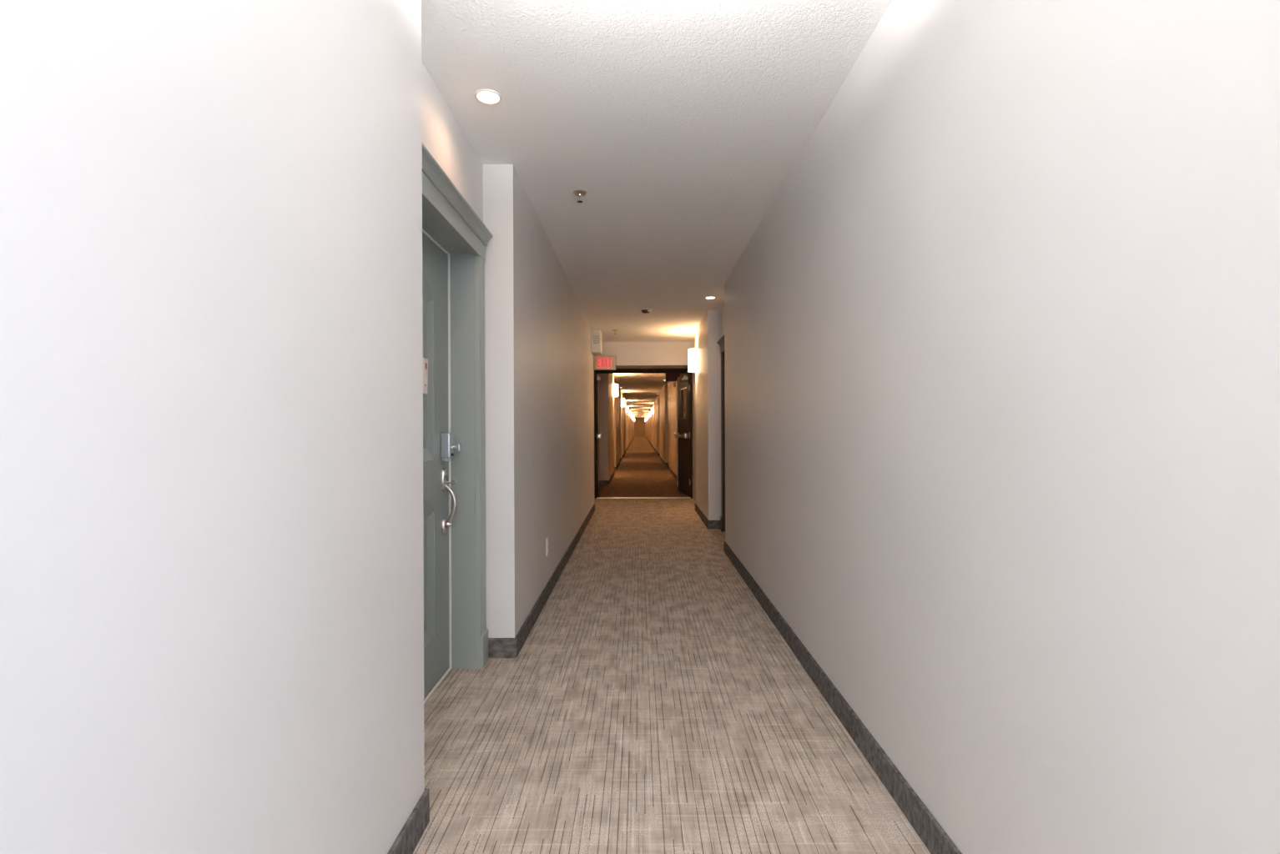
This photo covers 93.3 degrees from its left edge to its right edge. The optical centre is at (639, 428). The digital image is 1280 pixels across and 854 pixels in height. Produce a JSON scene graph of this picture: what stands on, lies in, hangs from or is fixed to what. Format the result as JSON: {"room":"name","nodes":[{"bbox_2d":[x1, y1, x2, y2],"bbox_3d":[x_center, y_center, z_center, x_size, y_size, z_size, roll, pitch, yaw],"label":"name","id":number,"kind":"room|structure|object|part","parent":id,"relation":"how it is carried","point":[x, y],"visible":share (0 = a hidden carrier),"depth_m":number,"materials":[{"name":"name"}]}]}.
{"room":"apartment building corridor","nodes":[
{"label":"apartment building corridor","id":0,"kind":"room"},
{"bbox_2d":[0,0,634,853],"bbox_3d":[-0.993,-0.086,36.900,0.715,2.530,82.200,0,0,0],"label":"wall","id":1,"kind":"structure","parent":0,"point":[212,552],"depth_m":0.97,"materials":[{"name":"paint"}]},
{"bbox_2d":[422,143,493,703],"bbox_3d":[-0.858,0.104,2.497,0.243,2.156,1.124,0,0,0],"label":"door","id":2,"kind":"structure","parent":1,"relation":"in","point":[455,239],"depth_m":2.92,"materials":[{"name":"grey paint"}]},
{"bbox_2d":[423,357,428,393],"bbox_3d":[-0.928,-0.225,2.555,0.004,0.153,0.200,0,0,0],"label":"number sign","id":3,"kind":"object","parent":2,"relation":"attached to","point":[425,360],"visible":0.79,"depth_m":2.62,"materials":[{"name":"white"}]},
{"bbox_3d":[-0.894,0.346,2.857,0.069,0.309,0.046,0,0,0],"label":"handle","id":4,"kind":"part","parent":2,"relation":"part of","materials":[{"name":"silver metal"}]},
{"bbox_3d":[-0.864,0.093,2.861,0.041,0.038,0.036,0,0,0],"label":"turn knob","id":5,"kind":"part","parent":2,"relation":"part of","materials":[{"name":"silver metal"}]},
{"bbox_2d":[387,503,594,853],"bbox_3d":[-0.710,1.128,2.666,0.169,0.100,13.732,0,0,0],"label":"baseboard","id":6,"kind":"structure","parent":1,"relation":"attached to","point":[408,839],"depth_m":3.09,"materials":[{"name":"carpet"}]},
{"bbox_2d":[546,537,549,556],"bbox_3d":[-0.633,0.824,4.190,0.010,0.118,0.072,0,0,0],"label":"wall outlet","id":7,"kind":"object","parent":1,"relation":"attached to","point":[547,539],"visible":1,"depth_m":4.18,"materials":[{"name":"white plastic"}]},
{"bbox_2d":[590,330,602,355],"bbox_3d":[-0.581,-1.163,8.267,0.132,0.300,0.346,0,0,0],"label":"wall speaker","id":8,"kind":"object","parent":1,"relation":"attached to","point":[596,335],"visible":1,"depth_m":8.10,"materials":[{"name":"white plastic"}]},
{"bbox_2d":[596,374,601,493],"bbox_3d":[-0.715,0.123,10.553,0.120,2.090,0.714,0,0,-3],"label":"door","id":9,"kind":"structure","parent":1,"relation":"in","point":[598,435],"depth_m":10.39,"materials":[{"name":"brown wood"}]},
{"bbox_3d":[-0.752,0.123,10.558,0.045,2.090,0.700,0,0,-3],"label":"door","id":10,"kind":"part","parent":9,"relation":"part of","materials":[{"name":"brown wood"}]},
{"bbox_3d":[-0.725,0.103,10.840,0.013,1.950,0.013,0,0,-25],"label":"latch rod","id":11,"kind":"part","parent":9,"relation":"part of","materials":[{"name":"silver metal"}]},
{"bbox_2d":[613,383,618,397],"bbox_3d":[-0.581,-0.933,15.050,0.116,0.312,0.238,0,0,0],"label":"wall sconce","id":12,"kind":"object","parent":1,"relation":"attached to","point":[616,385],"visible":1,"depth_m":14.97,"materials":[{"name":"white glass"}]},
{"bbox_2d":[599,437,634,485],"bbox_3d":[-0.758,1.128,44.100,0.279,0.100,67.800,0,0,0],"label":"baseboard","id":13,"kind":"structure","parent":1,"relation":"attached to","point":[601,482],"depth_m":13.79,"materials":[{"name":"wood"}]},
{"bbox_2d":[621,398,624,407],"bbox_3d":[-0.588,-0.933,22.350,0.116,0.312,0.238,0,0,0],"label":"wall sconce","id":14,"kind":"object","parent":1,"relation":"attached to","point":[622,400],"visible":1,"depth_m":22.25,"materials":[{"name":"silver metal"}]},
{"bbox_2d":[634,417,645,437],"bbox_3d":[0.000,-0.090,78.075,2.700,2.530,0.150,0,0,0],"label":"wall","id":15,"kind":"structure","parent":0,"point":[639,423],"depth_m":78.00,"materials":[{"name":"beige paint"}]},
{"bbox_2d":[593,342,695,502],"bbox_3d":[0.000,-0.090,9.860,2.700,2.530,0.680,0,0,0],"label":"wall","id":16,"kind":"structure","parent":0,"point":[628,355],"depth_m":9.52,"materials":[{"name":"paint"}]},
{"bbox_2d":[594,356,615,370],"bbox_3d":[-0.534,-1.015,9.460,0.340,0.215,0.109,0,0,0],"label":"exit sign","id":17,"kind":"object","parent":16,"relation":"attached to","point":[601,363],"visible":1,"depth_m":9.41,"materials":[{"name":"red plastic"}]},
{"bbox_2d":[594,368,692,498],"bbox_3d":[0.070,0.095,10.115,1.630,2.160,0.170,0,0,0],"label":"door frame","id":18,"kind":"structure","parent":16,"relation":"attached to","point":[617,370],"depth_m":10.03,"materials":[{"name":"brown wood"}]},
{"bbox_2d":[421,0,891,417],"bbox_3d":[-0.006,-1.405,36.900,2.700,0.100,82.600,0,0,0],"label":"ceiling","id":19,"kind":"structure","parent":0,"point":[681,123],"depth_m":2.63,"materials":[{"name":"white paint"}]},
{"bbox_2d":[474,89,501,104],"bbox_3d":[-0.615,-1.349,2.465,0.108,0.006,0.108,0,0,0],"label":"recessed light","id":20,"kind":"object","parent":19,"relation":"in","point":[485,96],"visible":1,"depth_m":2.46,"materials":[{"name":"white"}]},
{"bbox_2d":[573,189,586,202],"bbox_3d":[-0.340,-1.325,3.470,0.080,0.057,0.080,0,0,0],"label":"sprinkler","id":21,"kind":"object","parent":19,"relation":"attached to","point":[579,193],"visible":1,"depth_m":3.46,"materials":[{"name":"silver metal"}]},
{"bbox_2d":[640,307,651,313],"bbox_3d":[0.077,-1.333,6.900,0.132,0.044,0.132,0,0,0],"label":"smoke detector","id":22,"kind":"object","parent":19,"relation":"attached to","point":[645,310],"visible":1,"depth_m":6.86,"materials":[{"name":"white"}]},
{"bbox_2d":[665,372,680,381],"bbox_3d":[0.683,-1.153,12.298,0.285,0.410,0.064,0,0,0],"label":"exit sign","id":23,"kind":"object","parent":19,"relation":"hanging from","point":[669,376],"visible":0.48,"depth_m":12.27,"materials":[{"name":"brown plastic"}]},
{"bbox_2d":[705,296,715,299],"bbox_3d":[0.740,-1.354,6.290,0.108,0.006,0.108,0,0,0],"label":"recessed light","id":24,"kind":"object","parent":19,"relation":"in","point":[708,297],"visible":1,"depth_m":6.27,"materials":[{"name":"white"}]},
{"bbox_2d":[412,437,930,853],"bbox_3d":[0.005,1.225,36.900,2.700,0.100,82.600,0,0,0],"label":"floor","id":25,"kind":"structure","parent":0,"point":[652,704],"depth_m":2.37,"materials":[{"name":"carpet"}]},
{"bbox_2d":[596,497,690,498],"bbox_3d":[0.075,1.171,10.105,1.570,0.008,0.090,0,0,0],"label":"threshold","id":26,"kind":"object","parent":25,"relation":"on","point":[600,497],"visible":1,"depth_m":10.10,"materials":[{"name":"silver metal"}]},
{"bbox_2d":[645,0,1279,853],"bbox_3d":[1.075,-0.094,36.900,0.550,2.530,82.200,0,0,0],"label":"wall","id":27,"kind":"structure","parent":0,"point":[1001,335],"depth_m":1.24,"materials":[{"name":"paint"}]},
{"bbox_2d":[645,436,677,482],"bbox_3d":[0.875,1.121,44.100,0.164,0.100,67.800,0,0,0],"label":"baseboard","id":28,"kind":"structure","parent":27,"relation":"attached to","point":[674,476],"depth_m":18.59,"materials":[{"name":"wood"}]},
{"bbox_2d":[674,372,690,496],"bbox_3d":[0.767,0.117,10.656,0.126,2.090,0.934,0,0,-8],"label":"door","id":29,"kind":"structure","parent":27,"relation":"in","point":[682,435],"depth_m":10.63,"materials":[{"name":"brown wood"}]},
{"bbox_3d":[0.700,0.097,11.048,0.014,1.950,0.014,0,0,-9],"label":"latch rod","id":30,"kind":"part","parent":29,"relation":"part of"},
{"bbox_3d":[0.804,-0.423,10.623,0.009,0.530,0.460,0,0,-9],"label":"vision panel","id":31,"kind":"part","parent":29,"relation":"part of","materials":[{"name":"clear glass"}]},
{"bbox_2d":[687,348,696,372],"bbox_3d":[0.738,-0.938,8.420,0.116,0.312,0.238,0,0,0],"label":"wall sconce","id":32,"kind":"object","parent":27,"relation":"attached to","point":[692,352],"visible":1,"depth_m":8.33,"materials":[{"name":"white glass"}]},
{"bbox_2d":[716,334,725,532],"bbox_3d":[1.018,0.097,6.357,0.243,2.156,1.124,0,0,0],"label":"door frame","id":33,"kind":"structure","parent":27,"relation":"in","point":[721,342],"depth_m":6.81,"materials":[{"name":"brown"}]},
{"bbox_2d":[695,503,962,853],"bbox_3d":[0.877,1.121,2.666,0.170,0.100,13.732,0,0,0],"label":"baseboard","id":34,"kind":"structure","parent":27,"relation":"attached to","point":[929,830],"depth_m":2.18,"materials":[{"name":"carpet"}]}
]}

